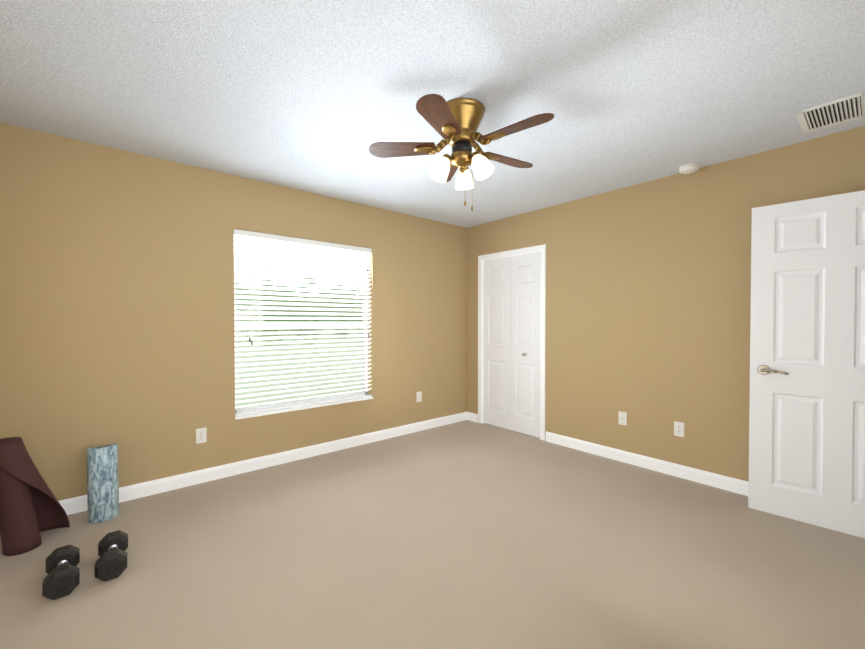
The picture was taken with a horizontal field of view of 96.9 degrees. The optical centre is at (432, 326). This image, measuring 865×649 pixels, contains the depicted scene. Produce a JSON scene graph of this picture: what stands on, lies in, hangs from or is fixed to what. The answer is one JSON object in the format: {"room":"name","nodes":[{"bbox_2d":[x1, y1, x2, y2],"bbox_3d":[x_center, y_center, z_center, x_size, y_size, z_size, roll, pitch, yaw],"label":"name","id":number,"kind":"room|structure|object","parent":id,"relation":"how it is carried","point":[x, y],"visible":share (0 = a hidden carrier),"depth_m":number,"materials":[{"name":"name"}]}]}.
{"room":"home gym","nodes":[
{"label":"home gym","id":0,"kind":"room"},
{"bbox_2d":[0,122,466,500],"bbox_3d":[-1.152,-0.017,3.654,4.320,2.440,0.200,-1,1,-41],"label":"wall","id":1,"kind":"structure","parent":0,"point":[117,296],"depth_m":2.81,"materials":[{"name":"beige paint"}]},
{"bbox_2d":[196,427,206,443],"bbox_3d":[-1.795,0.846,2.978,0.072,0.116,0.009,-1,1,-41],"label":"electrical outlet","id":2,"kind":"object","parent":1,"relation":"attached to","point":[201,435],"visible":1,"depth_m":2.98,"materials":[{"name":"white plastic"}]},
{"bbox_2d":[58,412,469,514],"bbox_3d":[-1.074,1.155,3.580,4.020,0.100,0.040,-1,1,-41],"label":"baseboard","id":3,"kind":"structure","parent":1,"relation":"attached to","point":[170,483],"depth_m":3.22,"materials":[{"name":"white wood"}]},
{"bbox_2d":[234,236,367,413],"bbox_3d":[-1.195,-0.026,3.644,1.312,1.560,0.060,-1,1,-41],"label":"window","id":4,"kind":"structure","parent":1,"relation":"in","point":[276,405],"depth_m":3.62,"materials":[{"name":"white"}]},
{"bbox_2d":[234,229,371,416],"bbox_3d":[-1.137,-0.035,3.576,1.304,1.538,0.070,-1,1,-41],"label":"window blinds","id":5,"kind":"object","parent":4,"relation":"attached to","point":[271,238],"visible":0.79,"depth_m":3.50,"materials":[{"name":"white plastic"}]},
{"bbox_2d":[235,397,373,419],"bbox_3d":[-1.145,0.745,3.597,1.312,0.018,0.112,-1,1,-41],"label":"window sill","id":6,"kind":"structure","parent":1,"relation":"attached to","point":[293,409],"depth_m":3.48,"materials":[{"name":"white wood"}]},
{"bbox_2d":[416,391,421,401],"bbox_3d":[-0.153,0.801,4.385,0.072,0.116,0.009,-1,1,-41],"label":"electrical outlet","id":7,"kind":"object","parent":1,"relation":"attached to","point":[419,396],"visible":1,"depth_m":4.38,"materials":[{"name":"white plastic"}]},
{"bbox_2d":[0,420,864,648],"bbox_3d":[0.735,1.278,1.932,5.220,0.100,5.700,-1,1,-41],"label":"floor","id":8,"kind":"structure","parent":0,"point":[466,534],"depth_m":1.99,"materials":[{"name":"carpet"}]},
{"bbox_2d":[0,437,69,555],"bbox_3d":[-2.271,0.917,2.164,0.312,0.616,0.271,-1,1,-41],"label":"yoga mat","id":9,"kind":"object","parent":8,"relation":"on","point":[31,508],"visible":1,"depth_m":2.07,"materials":[{"name":"red rubber"}]},
{"bbox_2d":[42,544,79,599],"bbox_3d":[-1.774,1.168,1.837,0.122,0.122,0.291,-1,1,-43],"label":"dumbbell","id":10,"kind":"object","parent":8,"relation":"on","point":[62,577],"visible":1,"depth_m":1.76,"materials":[{"name":"black rubber"}]},
{"bbox_2d":[87,443,118,522],"bbox_3d":[-2.076,0.990,2.424,0.070,0.461,0.152,-1,0,41],"label":"foam roller","id":11,"kind":"object","parent":8,"relation":"on","point":[102,486],"visible":1,"depth_m":2.39,"materials":[{"name":"blue plastic"}]},
{"bbox_2d":[94,530,127,581],"bbox_3d":[-1.640,1.167,1.965,0.122,0.122,0.291,-1,1,-38],"label":"dumbbell","id":12,"kind":"object","parent":8,"relation":"on","point":[110,562],"visible":1,"depth_m":1.88,"materials":[{"name":"black rubber"}]},
{"bbox_2d":[0,0,864,227],"bbox_3d":[0.735,-1.262,1.895,5.220,0.100,5.700,-1,1,-41],"label":"ceiling","id":13,"kind":"structure","parent":0,"point":[319,97],"depth_m":1.91,"materials":[{"name":"white paint"}]},
{"bbox_2d":[369,94,553,210],"bbox_3d":[0.199,-0.932,2.161,1.008,0.567,1.008,-1,1,-41],"label":"fan light","id":14,"kind":"object","parent":13,"relation":"hanging from","point":[455,123],"visible":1,"depth_m":2.09,"materials":[{"name":"gold metal"}]},
{"bbox_2d":[679,163,699,173],"bbox_3d":[1.968,-1.205,2.940,0.136,0.043,0.136,-1,1,-41],"label":"smoke detector","id":15,"kind":"object","parent":13,"relation":"attached to","point":[690,168],"visible":0.98,"depth_m":2.90,"materials":[{"name":"white plastic"}]},
{"bbox_2d":[795,91,864,132],"bbox_3d":[2.280,-1.209,2.183,0.360,0.013,0.275,-1,1,-41],"label":"ceiling vent","id":16,"kind":"object","parent":13,"relation":"in","point":[838,111],"visible":1,"depth_m":2.17,"materials":[{"name":"white metal"}]},
{"bbox_2d":[467,126,864,481],"bbox_3d":[1.749,-0.014,3.474,0.150,2.440,3.850,-1,1,-41],"label":"wall","id":17,"kind":"structure","parent":0,"point":[648,299],"depth_m":3.18,"materials":[{"name":"beige paint"}]},
{"bbox_2d":[483,252,540,437],"bbox_3d":[0.888,0.192,4.386,0.074,1.987,0.812,-1,1,-41],"label":"closet door","id":18,"kind":"structure","parent":17,"relation":"in","point":[512,343],"depth_m":4.36,"materials":[{"name":"white wood"}]},
{"bbox_2d":[478,244,545,440],"bbox_3d":[0.910,0.164,4.404,0.116,2.058,0.946,-1,1,-41],"label":"trim","id":19,"kind":"structure","parent":17,"relation":"attached to","point":[526,250],"depth_m":4.25,"materials":[{"name":"white wood"}]},
{"bbox_2d":[618,411,626,425],"bbox_3d":[1.694,0.819,3.422,0.016,0.116,0.072,-1,1,-41],"label":"outlet","id":20,"kind":"object","parent":17,"relation":"attached to","point":[622,418],"visible":1,"depth_m":3.42,"materials":[{"name":"white plastic"}]},
{"bbox_2d":[545,431,748,495],"bbox_3d":[2.009,1.162,3.048,0.030,0.100,2.540,-1,1,-41],"label":"baseboard","id":21,"kind":"structure","parent":17,"relation":"attached to","point":[727,483],"depth_m":3.21,"materials":[{"name":"white wood"}]},
{"bbox_2d":[674,421,683,436],"bbox_3d":[1.986,0.826,3.087,0.009,0.116,0.072,-1,1,-41],"label":"electrical outlet","id":22,"kind":"object","parent":17,"relation":"attached to","point":[678,428],"visible":1,"depth_m":3.09,"materials":[{"name":"white plastic"}]},
{"bbox_3d":[1.312,0.026,0.664,4.170,2.440,0.150,-1,1,-41],"label":"wall","id":23,"kind":"structure","parent":0,"visible":0},
{"bbox_2d":[748,190,864,537],"bbox_3d":[2.397,0.218,2.260,0.158,1.995,0.821,-1,1,-41],"label":"entry door","id":24,"kind":"structure","parent":23,"relation":"in","point":[807,404],"depth_m":2.35,"materials":[{"name":"white wood"}]},
{"label":"outside","id":25,"kind":"structure","parent":0,"visible":0},
{"bbox_2d":[235,241,362,408],"bbox_3d":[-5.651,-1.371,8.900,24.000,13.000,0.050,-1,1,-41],"label":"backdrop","id":26,"kind":"structure","parent":25,"point":[289,378],"depth_m":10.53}
]}

